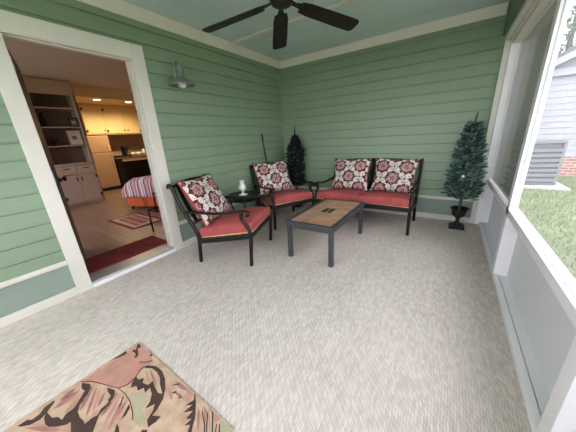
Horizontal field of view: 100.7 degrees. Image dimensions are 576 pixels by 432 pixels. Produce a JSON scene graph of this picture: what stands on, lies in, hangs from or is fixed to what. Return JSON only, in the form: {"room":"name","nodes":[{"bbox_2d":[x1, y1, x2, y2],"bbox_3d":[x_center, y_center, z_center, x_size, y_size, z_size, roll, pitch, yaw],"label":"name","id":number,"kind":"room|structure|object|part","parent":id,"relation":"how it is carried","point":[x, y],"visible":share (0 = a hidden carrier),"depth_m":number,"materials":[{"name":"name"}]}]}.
{"room":"screened porch","nodes":[
{"label":"screened porch","id":0,"kind":"room"},
{"bbox_2d":[3,37,131,91],"bbox_3d":[-3.525,-2.746,4.566,5.930,0.080,6.900,9,22,32],"label":"ceiling","id":1,"kind":"structure","parent":0,"point":[33,60],"depth_m":4.02,"materials":[{"name":"beige paint"}]},
{"bbox_2d":[71,85,135,106],"bbox_3d":[-4.455,-3.361,7.020,1.600,0.205,3.700,9,22,32],"label":"ceiling","id":2,"kind":"structure","parent":0,"point":[85,95],"depth_m":5.85,"materials":[{"name":"beige paint"}]},
{"bbox_2d":[77,103,141,135],"bbox_3d":[-4.918,-2.917,7.316,0.528,0.775,2.400,9,22,32],"label":"upper cabinet","id":3,"kind":"object","parent":2,"relation":"attached to","point":[97,119],"visible":0.63,"depth_m":6.73,"materials":[{"name":"yellow wood"}]},
{"bbox_3d":[-5.250,-2.611,6.444,0.020,0.730,0.474,9,22,32],"label":"door","id":4,"kind":"part","parent":3,"relation":"part of","materials":[{"name":"beige wood"}]},
{"bbox_3d":[-4.983,-2.754,6.829,0.020,0.730,0.494,9,22,32],"label":"door","id":5,"kind":"part","parent":3,"relation":"part of","materials":[{"name":"beige wood"}]},
{"bbox_3d":[-4.726,-2.891,7.198,0.020,0.730,0.434,9,22,32],"label":"door","id":6,"kind":"part","parent":3,"relation":"part of","materials":[{"name":"beige wood"}]},
{"bbox_2d":[89,134,145,155],"bbox_3d":[-5.975,-1.845,6.602,0.100,2.655,6.900,9,22,32],"label":"wall","id":7,"kind":"structure","parent":0,"point":[135,143],"depth_m":7.62,"materials":[{"name":"beige paint"}]},
{"bbox_2d":[69,188,167,273],"bbox_3d":[-3.389,-0.264,5.391,5.930,0.150,6.900,9,22,32],"label":"floor","id":8,"kind":"structure","parent":0,"point":[97,235],"depth_m":3.77,"materials":[{"name":"brown wood"}]},
{"bbox_2d":[22,76,105,207],"bbox_3d":[-4.725,-1.474,5.065,0.445,2.490,0.715,9,22,32],"label":"bookcase","id":9,"kind":"object","parent":8,"relation":"on","point":[55,99],"visible":0.74,"depth_m":5.07,"materials":[{"name":"white wood"}]},
{"bbox_2d":[38,113,46,126],"bbox_3d":[-4.836,-1.889,4.699,0.104,0.260,0.102,9,22,32],"label":"vase","id":10,"kind":"object","parent":9,"relation":"on","point":[43,122],"visible":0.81,"depth_m":4.67,"materials":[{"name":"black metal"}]},
{"bbox_2d":[48,137,58,145],"bbox_3d":[-4.825,-1.518,4.872,0.176,0.171,0.227,9,22,32],"label":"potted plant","id":11,"kind":"object","parent":9,"relation":"on","point":[52,143],"visible":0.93,"depth_m":4.86,"materials":[{"name":"green plant"}]},
{"bbox_3d":[-4.770,-2.170,4.839,0.388,0.020,0.665,9,22,32],"label":"shelf","id":12,"kind":"part","parent":9,"relation":"part of","materials":[{"name":"wood"}]},
{"bbox_3d":[-4.923,-1.886,5.051,0.020,1.500,0.675,9,22,32],"label":"panel","id":13,"kind":"part","parent":9,"relation":"part of","materials":[{"name":"wood"}]},
{"bbox_3d":[-4.751,-1.829,4.952,0.388,0.020,0.665,9,22,32],"label":"shelf","id":14,"kind":"part","parent":9,"relation":"part of","materials":[{"name":"beige wood"}]},
{"bbox_3d":[-4.625,-0.939,4.985,0.018,0.175,0.325,9,22,32],"label":"drawer","id":15,"kind":"part","parent":9,"relation":"part of","materials":[{"name":"wood"}]},
{"bbox_3d":[-4.732,-1.485,5.067,0.388,0.020,0.665,9,22,32],"label":"shelf","id":16,"kind":"part","parent":9,"relation":"part of","materials":[{"name":"beige wood"}]},
{"bbox_3d":[-4.604,-0.560,5.111,0.018,0.595,0.325,9,22,32],"label":"door","id":17,"kind":"part","parent":9,"relation":"part of","materials":[{"name":"wood"}]},
{"bbox_2d":[67,118,79,126],"bbox_3d":[-4.553,-1.991,5.070,0.043,0.185,0.165,9,22,32],"label":"picture frame","id":18,"kind":"object","parent":9,"relation":"on","point":[73,122],"visible":0.9,"depth_m":5.07,"materials":[{"name":"black metal"}]},
{"bbox_2d":[65,130,83,144],"bbox_3d":[-4.577,-1.684,5.123,0.059,0.299,0.235,9,22,32],"label":"picture frame","id":19,"kind":"object","parent":9,"relation":"on","point":[74,136],"visible":0.88,"depth_m":5.12,"materials":[{"name":"paper"}]},
{"bbox_2d":[54,162,94,166],"bbox_3d":[-4.705,-1.126,5.181,0.425,0.035,0.715,9,22,32],"label":"countertop","id":20,"kind":"structure","parent":9,"relation":"on","point":[77,163],"depth_m":5.09,"materials":[{"name":"wood"}]},
{"bbox_3d":[-4.445,-1.035,5.244,0.018,0.175,0.325,9,22,32],"label":"drawer","id":21,"kind":"part","parent":9,"relation":"part of","materials":[{"name":"wood"}]},
{"bbox_3d":[-4.424,-0.656,5.370,0.018,0.595,0.325,9,22,32],"label":"door","id":22,"kind":"part","parent":9,"relation":"part of","materials":[{"name":"wood"}]},
{"bbox_2d":[87,136,120,191],"bbox_3d":[-5.368,-1.491,6.808,0.649,1.490,0.540,9,22,32],"label":"refrigerator","id":23,"kind":"object","parent":8,"relation":"on","point":[100,148],"visible":0.59,"depth_m":6.65,"materials":[{"name":"beige metal"}]},
{"bbox_3d":[-5.167,-1.953,6.497,0.045,0.440,0.540,9,22,32],"label":"freezer door","id":24,"kind":"part","parent":23,"relation":"part of","materials":[{"name":"beige metal"}]},
{"bbox_3d":[-5.130,-1.285,6.719,0.045,0.950,0.540,9,22,32],"label":"fridge door","id":25,"kind":"part","parent":23,"relation":"part of","materials":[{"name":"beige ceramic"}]},
{"bbox_2d":[86,235,166,273],"bbox_3d":[-1.931,0.424,2.826,0.420,0.012,0.860,9,22,32],"label":"door mat","id":26,"kind":"object","parent":8,"relation":"on","point":[100,261],"visible":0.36,"depth_m":2.78,"materials":[{"name":"red fabric"}]},
{"bbox_2d":[114,154,150,187],"bbox_3d":[-4.458,-1.676,8.182,0.700,0.880,2.660,9,22,32],"label":"kitchen counter","id":27,"kind":"object","parent":8,"relation":"on","point":[128,168],"depth_m":7.60,"materials":[{"name":"black wood"}]},
{"bbox_2d":[113,155,126,157],"bbox_3d":[-4.946,-1.754,7.021,0.260,0.050,0.270,9,22,32],"label":"tray","id":28,"kind":"object","parent":27,"relation":"on","point":[118,156],"visible":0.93,"depth_m":6.96,"materials":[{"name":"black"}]},
{"bbox_3d":[-5.131,-1.292,7.200,0.640,0.840,0.160,9,22,32],"label":"panel","id":29,"kind":"part","parent":27,"relation":"part of","materials":[{"name":"black wood"}]},
{"bbox_2d":[120,146,128,156],"bbox_3d":[-4.955,-1.974,7.270,0.202,0.310,0.160,9,22,32],"label":"coffee maker","id":30,"kind":"object","parent":27,"relation":"on","point":[124,151],"visible":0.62,"depth_m":7.22,"materials":[{"name":"black plastic"}]},
{"bbox_2d":[114,154,146,158],"bbox_3d":[-4.480,-2.074,8.049,0.700,0.040,2.660,9,22,32],"label":"countertop","id":31,"kind":"structure","parent":27,"relation":"on","point":[135,156],"depth_m":7.18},
{"bbox_2d":[108,213,161,229],"bbox_3d":[-2.556,0.068,4.001,0.890,0.011,0.510,9,22,32],"label":"rug","id":32,"kind":"object","parent":8,"relation":"on","point":[136,220],"visible":1,"depth_m":3.96,"materials":[{"name":"fabric"}]},
{"bbox_2d":[124,183,158,208],"bbox_3d":[-2.603,-0.482,4.854,0.950,0.520,0.760,1,19,13],"label":"ottoman","id":33,"kind":"object","parent":8,"relation":"on","point":[134,202],"visible":0.25,"depth_m":4.58,"materials":[{"name":"orange fabric"}]},
{"bbox_2d":[122,175,155,197],"bbox_3d":[-2.618,-0.656,4.771,1.021,0.395,0.775,1,19,13],"label":"throw blanket","id":34,"kind":"object","parent":33,"relation":"on","point":[143,186],"visible":0.5,"depth_m":4.45,"materials":[{"name":"fabric"}]},
{"bbox_2d":[147,192,159,231],"bbox_3d":[-1.692,-0.107,3.417,0.440,0.620,0.380,5,20,23],"label":"metal stand","id":35,"kind":"object","parent":8,"relation":"on","point":[156,207],"visible":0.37,"depth_m":3.32,"materials":[{"name":"black metal"}]},
{"bbox_3d":[-1.948,0.070,3.388,0.020,0.330,0.020,5,20,23],"label":"leg","id":36,"kind":"part","parent":35,"relation":"part of","materials":[{"name":"black metal"}]},
{"bbox_2d":[0,0,284,317],"bbox_3d":[-1.480,-0.823,2.554,0.137,2.600,4.950,9,22,32],"label":"wall","id":37,"kind":"structure","parent":0,"point":[215,126],"depth_m":2.62,"materials":[{"name":"green wood"}]},
{"bbox_2d":[0,260,67,288],"bbox_3d":[-2.316,0.619,1.470,0.030,0.045,1.495,9,22,32],"label":"trim","id":38,"kind":"structure","parent":37,"relation":"attached to","point":[63,263],"depth_m":1.88,"materials":[{"name":"white wood"}]},
{"bbox_2d":[0,287,78,328],"bbox_3d":[-2.303,0.885,1.560,0.018,0.074,1.495,9,22,32],"label":"baseboard","id":39,"kind":"structure","parent":37,"relation":"attached to","point":[16,316],"depth_m":1.93,"materials":[{"name":"white wood"}]},
{"bbox_2d":[0,9,183,293],"bbox_3d":[-1.736,-0.485,2.288,0.220,2.154,1.065,9,22,32],"label":"door frame","id":40,"kind":"structure","parent":37,"relation":"in","point":[15,26],"depth_m":2.04,"materials":[{"name":"wood"}]},
{"bbox_2d":[7,48,87,270],"bbox_3d":[-2.253,-0.423,2.312,0.112,1.950,0.850,-18,24,-38],"label":"entry door","id":41,"kind":"structure","parent":40,"relation":"attached to","point":[17,70],"depth_m":2.30,"materials":[{"name":"wood"}]},
{"bbox_3d":[-2.472,-0.406,2.616,0.068,0.053,0.054,-18,24,-38],"label":"door knob","id":42,"kind":"part","parent":41,"relation":"part of","materials":[{"name":"black metal"}]},
{"bbox_3d":[-1.689,0.510,2.623,0.202,0.052,0.845,9,22,32],"label":"sill","id":43,"kind":"part","parent":40,"relation":"part of","materials":[{"name":"metal"}]},
{"bbox_2d":[77,0,279,68],"bbox_3d":[-1.470,-1.866,2.160,0.059,0.101,4.950,9,22,32],"label":"trim","id":44,"kind":"structure","parent":37,"relation":"attached to","point":[119,7],"depth_m":2.52,"materials":[{"name":"beige wood"}]},
{"bbox_2d":[169,61,194,89],"bbox_3d":[-1.145,-1.489,2.532,0.273,0.282,0.256,9,22,32],"label":"wall lantern","id":45,"kind":"object","parent":37,"relation":"attached to","point":[179,80],"visible":1,"depth_m":2.49,"materials":[{"name":"metal"}]},
{"bbox_3d":[-1.134,-1.415,2.552,0.084,0.086,0.084,9,22,32],"label":"bulb","id":46,"kind":"part","parent":45,"relation":"part of","materials":[{"name":"white glass"}]},
{"bbox_2d":[183,236,196,246],"bbox_3d":[-0.662,0.009,3.923,0.018,0.074,2.390,9,22,32],"label":"baseboard","id":47,"kind":"structure","parent":37,"relation":"attached to","point":[193,239],"depth_m":3.05,"materials":[{"name":"white wood"}]},
{"bbox_2d":[179,193,267,224],"bbox_3d":[-0.675,-0.257,3.833,0.030,0.045,2.390,9,22,32],"label":"trim","id":48,"kind":"structure","parent":37,"relation":"attached to","point":[233,204],"depth_m":3.02,"materials":[{"name":"white wood"}]},
{"bbox_2d":[0,204,530,431],"bbox_3d":[-0.092,0.662,2.077,3.125,0.060,5.050,9,22,32],"label":"floor","id":49,"kind":"structure","parent":0,"point":[403,333],"depth_m":1.61,"materials":[{"name":"carpet"}]},
{"bbox_2d":[2,342,233,431],"bbox_3d":[-1.053,1.120,0.749,0.910,0.010,1.520,10,22,34],"label":"rug","id":50,"kind":"object","parent":49,"relation":"on","point":[134,391],"visible":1,"depth_m":1.20,"materials":[{"name":"fabric"}]},
{"bbox_2d":[166,174,271,265],"bbox_3d":[-0.708,-0.009,2.731,0.882,0.868,0.691,2,19,14],"label":"armchair","id":51,"kind":"object","parent":49,"relation":"on","point":[225,227],"visible":0.8,"depth_m":2.48,"materials":[{"name":"red fabric"}]},
{"bbox_3d":[-1.071,0.088,2.507,0.290,0.865,0.038,2,19,14],"label":"leg","id":52,"kind":"part","parent":51,"relation":"part of","materials":[{"name":"brown metal"}]},
{"bbox_3d":[-1.105,-0.400,2.698,0.043,0.064,0.649,2,19,14],"label":"rail","id":53,"kind":"part","parent":51,"relation":"part of","materials":[{"name":"brown metal"}]},
{"bbox_2d":[176,173,231,226],"bbox_3d":[-0.902,-0.205,2.673,0.280,0.471,0.576,2,19,14],"label":"throw pillow","id":54,"kind":"object","parent":51,"relation":"on","point":[203,193],"visible":0.94,"depth_m":2.53,"materials":[{"name":"fabric"}]},
{"bbox_3d":[-0.715,-0.033,2.374,0.713,0.067,0.046,2,19,14],"label":"armrest","id":55,"kind":"part","parent":51,"relation":"part of","materials":[{"name":"brown metal"}]},
{"bbox_2d":[199,206,269,236],"bbox_3d":[-0.582,0.046,2.718,0.607,0.212,0.611,2,19,14],"label":"seat cushion","id":56,"kind":"object","parent":51,"relation":"on","point":[222,225],"depth_m":2.49,"materials":[{"name":"red fabric"}]},
{"bbox_3d":[-0.586,0.131,2.748,0.621,0.142,0.675,2,19,14],"label":"seat frame","id":57,"kind":"part","parent":51,"relation":"part of","materials":[{"name":"brown metal"}]},
{"bbox_3d":[-0.406,0.246,2.391,0.119,0.568,0.036,2,19,14],"label":"leg","id":58,"kind":"part","parent":51,"relation":"part of","materials":[{"name":"brown metal"}]},
{"bbox_3d":[-0.563,-0.238,2.966,0.713,0.067,0.046,2,19,14],"label":"armrest","id":59,"kind":"part","parent":51,"relation":"part of","materials":[{"name":"brown metal"}]},
{"bbox_3d":[-0.254,0.040,2.983,0.119,0.568,0.036,2,19,14],"label":"leg","id":60,"kind":"part","parent":51,"relation":"part of","materials":[{"name":"brown metal"}]},
{"bbox_2d":[228,191,258,209],"bbox_3d":[-0.616,-0.063,3.438,0.430,0.518,0.430,9,22,32],"label":"side table","id":61,"kind":"object","parent":49,"relation":"on","point":[249,193],"visible":0.36,"depth_m":3.31,"materials":[{"name":"brown metal"}]},
{"bbox_2d":[238,180,246,195],"bbox_3d":[-0.633,-0.390,3.303,0.124,0.195,0.124,9,22,32],"label":"lamp","id":62,"kind":"object","parent":61,"relation":"on","point":[242,187],"visible":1,"depth_m":3.27,"materials":[{"name":"white glass"}]},
{"bbox_3d":[-0.634,-0.413,3.295,0.108,0.146,0.108,9,22,32],"label":"globe","id":63,"kind":"part","parent":62,"relation":"part of","materials":[{"name":"white glass"}]},
{"bbox_2d":[261,134,267,161],"bbox_3d":[-0.307,-0.733,4.135,0.215,1.312,0.068,-11,20,-23],"label":"leaning pole","id":64,"kind":"object","parent":49,"relation":"on","point":[261,134],"visible":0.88,"depth_m":3.99,"materials":[{"name":"brown wood"}]},
{"bbox_2d":[249,161,313,229],"bbox_3d":[-0.114,-0.381,3.752,0.691,0.868,0.882,-13,21,-26],"label":"armchair","id":65,"kind":"object","parent":49,"relation":"on","point":[287,198],"visible":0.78,"depth_m":3.45,"materials":[{"name":"red fabric"}]},
{"bbox_3d":[-0.539,-0.391,3.857,0.038,0.865,0.291,-13,21,-26],"label":"leg","id":66,"kind":"part","parent":65,"relation":"part of","materials":[{"name":"brown metal"}]},
{"bbox_3d":[-0.366,-0.426,3.501,0.046,0.067,0.713,-13,21,-26],"label":"armrest","id":67,"kind":"part","parent":65,"relation":"part of","materials":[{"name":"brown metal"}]},
{"bbox_2d":[252,160,293,194],"bbox_3d":[-0.232,-0.625,3.825,0.603,0.471,0.281,-13,21,-27],"label":"throw pillow","id":68,"kind":"object","parent":65,"relation":"on","point":[274,175],"visible":0.94,"depth_m":3.75,"materials":[{"name":"fabric"}]},
{"bbox_3d":[-0.205,-0.080,3.336,0.036,0.568,0.119,-13,21,-26],"label":"leg","id":69,"kind":"part","parent":65,"relation":"part of","materials":[{"name":"brown metal"}]},
{"bbox_3d":[-0.050,-0.215,3.698,0.675,0.142,0.621,-13,21,-26],"label":"seat frame","id":70,"kind":"part","parent":65,"relation":"part of","materials":[{"name":"brown metal"}]},
{"bbox_2d":[259,190,311,204],"bbox_3d":[-0.051,-0.298,3.663,0.611,0.212,0.607,-13,21,-26],"label":"seat cushion","id":71,"kind":"object","parent":65,"relation":"on","point":[287,197],"depth_m":3.43,"materials":[{"name":"red fabric"}]},
{"bbox_3d":[0.025,-0.517,4.144,0.038,0.865,0.291,-13,21,-26],"label":"leg","id":72,"kind":"part","parent":65,"relation":"part of","materials":[{"name":"brown metal"}]},
{"bbox_3d":[0.198,-0.553,3.787,0.046,0.067,0.713,-13,21,-26],"label":"armrest","id":73,"kind":"part","parent":65,"relation":"part of","materials":[{"name":"brown metal"}]},
{"bbox_3d":[0.359,-0.206,3.622,0.036,0.568,0.119,-13,21,-26],"label":"leg","id":74,"kind":"part","parent":65,"relation":"part of","materials":[{"name":"brown metal"}]},
{"bbox_2d":[285,125,306,207],"bbox_3d":[0.140,-0.861,4.256,0.383,1.430,0.372,-17,23,-37],"label":"artificial tree","id":75,"kind":"object","parent":49,"relation":"on","point":[296,142],"visible":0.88,"depth_m":4.17,"materials":[{"name":"green plastic"}]},
{"bbox_2d":[285,198,364,266],"bbox_3d":[0.477,0.134,2.809,0.544,0.422,1.010,9,22,32],"label":"coffee table","id":76,"kind":"object","parent":49,"relation":"on","point":[326,216],"visible":1,"depth_m":2.56,"materials":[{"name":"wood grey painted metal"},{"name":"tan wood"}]},
{"bbox_3d":[0.025,0.255,2.571,0.044,0.388,0.044,9,22,32],"label":"leg","id":77,"kind":"part","parent":76,"relation":"part of","materials":[{"name":"grey metal"}]},
{"bbox_3d":[0.420,0.317,2.320,0.044,0.388,0.044,9,22,32],"label":"leg","id":78,"kind":"part","parent":76,"relation":"part of","materials":[{"name":"grey metal"}]},
{"bbox_3d":[0.932,0.044,3.057,0.044,0.388,0.044,9,22,32],"label":"leg","id":79,"kind":"part","parent":76,"relation":"part of","materials":[{"name":"grey metal"}]},
{"bbox_2d":[314,158,423,235],"bbox_3d":[1.162,-0.367,3.498,1.302,0.868,0.882,9,22,32],"label":"loveseat","id":80,"kind":"object","parent":49,"relation":"on","point":[390,201],"visible":0.67,"depth_m":3.16,"materials":[{"name":"red fabric"}]},
{"bbox_3d":[0.437,-0.196,3.580,0.036,0.568,0.119,9,22,32],"label":"leg","id":81,"kind":"part","parent":80,"relation":"part of","materials":[{"name":"brown metal"}]},
{"bbox_3d":[0.587,-0.555,3.729,0.046,0.067,0.713,9,22,32],"label":"armrest","id":82,"kind":"part","parent":80,"relation":"part of","materials":[{"name":"brown metal"}]},
{"bbox_2d":[317,188,368,200],"bbox_3d":[0.839,-0.319,3.579,0.608,0.212,0.607,9,22,32],"label":"seat cushion","id":83,"kind":"object","parent":80,"relation":"on","point":[336,193],"depth_m":3.35,"materials":[{"name":"red fabric"}]},
{"bbox_2d":[331,158,371,190],"bbox_3d":[0.974,-0.654,3.715,0.585,0.484,0.247,8,21,30],"label":"throw pillow","id":84,"kind":"object","parent":80,"relation":"on","point":[349,173],"visible":1,"depth_m":3.64,"materials":[{"name":"fabric"}]},
{"bbox_3d":[1.105,-0.196,3.451,1.286,0.142,0.621,9,22,32],"label":"seat frame","id":85,"kind":"part","parent":80,"relation":"part of","materials":[{"name":"brown metal"}]},
{"bbox_2d":[358,191,414,206],"bbox_3d":[1.353,-0.238,3.252,0.608,0.212,0.607,9,22,32],"label":"seat cushion","id":86,"kind":"object","parent":80,"relation":"on","point":[376,198],"depth_m":3.03,"materials":[{"name":"red fabric"}]},
{"bbox_3d":[1.353,-0.861,3.676,1.258,0.064,0.043,9,22,32],"label":"rail","id":87,"kind":"part","parent":80,"relation":"part of","materials":[{"name":"brown metal"}]},
{"bbox_2d":[370,157,419,194],"bbox_3d":[1.499,-0.572,3.381,0.582,0.493,0.247,10,23,35],"label":"throw pillow","id":88,"kind":"object","parent":80,"relation":"on","point":[392,175],"visible":0.98,"depth_m":3.31,"materials":[{"name":"fabric"}]},
{"bbox_3d":[1.487,-0.032,2.912,0.036,0.568,0.119,9,22,32],"label":"leg","id":89,"kind":"part","parent":80,"relation":"part of","materials":[{"name":"brown metal"}]},
{"bbox_3d":[1.638,-0.390,3.060,0.046,0.067,0.713,9,22,32],"label":"armrest","id":90,"kind":"part","parent":80,"relation":"part of","materials":[{"name":"brown metal"}]},
{"bbox_3d":[1.849,-0.369,3.397,0.038,0.865,0.290,9,22,32],"label":"leg","id":91,"kind":"part","parent":80,"relation":"part of","materials":[{"name":"brown metal"}]},
{"bbox_2d":[440,112,488,230],"bbox_3d":[2.166,-0.514,2.925,0.465,1.400,0.460,-17,23,-35],"label":"artificial tree","id":92,"kind":"object","parent":49,"relation":"on","point":[466,145],"visible":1,"depth_m":2.83,"materials":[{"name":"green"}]},
{"bbox_2d":[121,0,510,60],"bbox_3d":[-0.147,-1.725,1.230,3.500,0.080,5.250,9,22,32],"label":"ceiling","id":93,"kind":"structure","parent":0,"point":[375,17],"depth_m":2.60,"materials":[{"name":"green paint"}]},
{"bbox_2d":[202,0,358,49],"bbox_3d":[-0.005,-1.656,1.734,1.211,0.383,1.263,-10,20,-20],"label":"ceiling fan","id":94,"kind":"object","parent":93,"relation":"hanging from","point":[335,19],"visible":1,"depth_m":1.89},
{"bbox_3d":[-0.431,-1.527,1.863,0.510,0.008,0.140,-7,28,17],"label":"blade","id":95,"kind":"part","parent":94,"relation":"part of","materials":[{"name":"black wood"}]},
{"bbox_3d":[-0.070,-1.640,2.143,0.140,0.008,0.510,-15,10,-1],"label":"blade","id":96,"kind":"part","parent":94,"relation":"part of","materials":[{"name":"black wood"}]},
{"bbox_3d":[0.328,-1.581,1.899,0.510,0.008,0.140,-1,5,-22],"label":"blade","id":97,"kind":"part","parent":94,"relation":"part of","materials":[{"name":"black wood"}]},
{"bbox_2d":[230,0,359,44],"bbox_3d":[0.474,-2.093,2.383,2.915,0.014,0.065,9,22,32],"label":"trim","id":98,"kind":"structure","parent":93,"relation":"attached to","point":[346,2],"depth_m":2.63,"materials":[{"name":"beige wood"}]},
{"bbox_2d":[281,3,509,216],"bbox_3d":[1.293,-1.341,3.651,3.470,2.600,0.137,9,22,32],"label":"wall","id":99,"kind":"structure","parent":0,"point":[413,97],"depth_m":3.34,"materials":[{"name":"green wood"}]},
{"bbox_2d":[280,69,285,159],"bbox_3d":[-0.085,-1.579,4.435,0.030,2.021,0.030,9,22,32],"label":"trim","id":100,"kind":"structure","parent":99,"relation":"attached to","point":[281,96],"depth_m":4.33,"materials":[{"name":"green wood"}]},
{"bbox_2d":[293,185,472,201],"bbox_3d":[1.253,-0.400,3.943,3.100,0.045,0.030,9,22,32],"label":"trim","id":101,"kind":"structure","parent":99,"relation":"attached to","point":[305,187],"depth_m":3.43,"materials":[{"name":"white wood"}]},
{"bbox_2d":[305,202,469,222],"bbox_3d":[1.269,-0.134,4.034,3.100,0.074,0.018,9,22,32],"label":"baseboard","id":102,"kind":"structure","parent":99,"relation":"attached to","point":[418,214],"depth_m":3.53,"materials":[{"name":"white wood"}]},
{"bbox_2d":[280,2,508,68],"bbox_3d":[1.080,-2.388,3.308,2.965,0.101,0.059,9,22,32],"label":"trim","id":103,"kind":"structure","parent":99,"relation":"attached to","point":[497,10],"depth_m":3.02,"materials":[{"name":"beige wood"}]},
{"bbox_2d":[469,39,511,223],"bbox_3d":[2.449,-0.907,2.921,0.055,2.118,0.035,9,22,32],"label":"trim","id":104,"kind":"structure","parent":99,"relation":"attached to","point":[507,45],"depth_m":2.79,"materials":[{"name":"white wood"}]},
{"bbox_2d":[474,40,519,223],"bbox_3d":[2.543,-0.882,2.859,0.175,2.100,0.045,9,22,32],"label":"trim","id":105,"kind":"structure","parent":99,"relation":"attached to","point":[486,198],"depth_m":2.86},
{"bbox_2d":[503,0,525,35],"bbox_3d":[1.109,-1.370,0.553,0.265,0.297,4.950,9,22,32],"label":"wall","id":106,"kind":"structure","parent":0,"point":[515,6],"depth_m":2.27,"materials":[{"name":"green wood"}]},
{"bbox_2d":[505,0,551,43],"bbox_3d":[1.123,-1.183,0.612,0.235,0.095,4.950,9,22,32],"label":"trim","id":107,"kind":"structure","parent":106,"relation":"attached to","point":[531,10],"depth_m":2.04,"materials":[{"name":"beige wood"}]},
{"bbox_2d":[488,195,575,395],"bbox_3d":[1.292,0.555,1.139,0.010,0.530,4.950,9,22,32],"label":"wall","id":108,"kind":"structure","parent":0,"point":[551,333],"depth_m":1.35,"materials":[{"name":"white paint"}]},
{"bbox_2d":[478,222,549,431],"bbox_3d":[1.238,0.806,1.270,0.036,0.038,4.950,9,22,32],"label":"trim","id":109,"kind":"structure","parent":108,"relation":"attached to","point":[534,417],"depth_m":1.34,"materials":[{"name":"white wood"}]},
{"bbox_2d":[490,0,557,202],"bbox_3d":[2.134,-0.952,2.232,0.034,1.470,1.345,9,22,32],"label":"window","id":110,"kind":"structure","parent":108,"relation":"in","point":[531,50],"depth_m":2.17,"materials":[{"name":"grey glass"}]},
{"bbox_2d":[487,179,575,328],"bbox_3d":[1.235,0.279,1.076,0.100,0.069,4.950,9,22,32],"label":"trim","id":111,"kind":"structure","parent":108,"relation":"attached to","point":[561,291],"depth_m":1.18,"materials":[{"name":"white wood"}]},
{"bbox_2d":[492,0,571,275],"bbox_3d":[1.777,-0.476,1.747,0.094,2.050,0.085,9,22,32],"label":"trim","id":112,"kind":"structure","parent":108,"relation":"attached to","point":[508,236],"depth_m":1.75,"materials":[{"name":"white wood"}]},
{"bbox_2d":[513,0,575,297],"bbox_3d":[1.354,-0.532,1.097,0.020,1.470,1.365,9,22,32],"label":"window","id":113,"kind":"structure","parent":108,"relation":"in","point":[559,271],"depth_m":1.54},
{"bbox_2d":[536,335,575,431],"bbox_3d":[0.985,-0.053,0.608,0.094,2.050,0.085,9,22,32],"label":"trim","id":114,"kind":"structure","parent":108,"relation":"attached to","point":[559,414],"depth_m":0.85,"materials":[{"name":"white wood"}]},
{"label":"outside","id":115,"kind":"structure","parent":0,"visible":0},
{"bbox_2d":[518,175,575,278],"bbox_3d":[14.544,-0.569,4.213,65.000,0.300,75.000,9,22,32],"label":"ground","id":116,"kind":"structure","parent":115,"point":[570,257],"depth_m":3.65,"materials":[{"name":"green plant"}]},
{"bbox_2d":[523,182,570,190],"bbox_3d":[5.753,-0.799,5.805,1.220,0.050,1.200,9,22,32],"label":"concrete pad","id":117,"kind":"object","parent":116,"relation":"on","point":[558,186],"visible":0.28,"depth_m":5.26,"materials":[{"name":"white concrete"}]},
{"bbox_2d":[524,139,568,184],"bbox_3d":[5.726,-1.287,5.643,0.780,0.980,0.780,3,19,19],"label":"air conditioner","id":118,"kind":"object","parent":117,"relation":"on","point":[547,156],"visible":0.47,"depth_m":5.27,"materials":[{"name":"beige metal"}]},
{"bbox_3d":[5.702,-1.718,5.500,0.760,0.070,0.760,3,19,19],"label":"lid","id":119,"kind":"part","parent":118,"relation":"part of","materials":[{"name":"beige metal"}]},
{"bbox_3d":[5.942,-1.152,5.218,0.060,0.870,0.060,3,19,19],"label":"corner post","id":120,"kind":"part","parent":118,"relation":"part of","materials":[{"name":"beige metal"}]},
{"bbox_2d":[536,46,575,175],"bbox_3d":[11.388,-3.822,6.695,7.975,4.630,6.450,9,22,32],"label":"house","id":121,"kind":"structure","parent":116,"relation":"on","point":[558,119],"depth_m":6.24,"materials":[{"name":"white"}]},
{"bbox_2d":[558,0,575,54],"bbox_3d":[14.757,-8.699,12.523,6.692,9.869,6.724,9,22,32],"label":"tree","id":122,"kind":"object","parent":116,"relation":"on","point":[570,35],"visible":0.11,"depth_m":12.11,"materials":[{"name":"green plant"}]}
]}

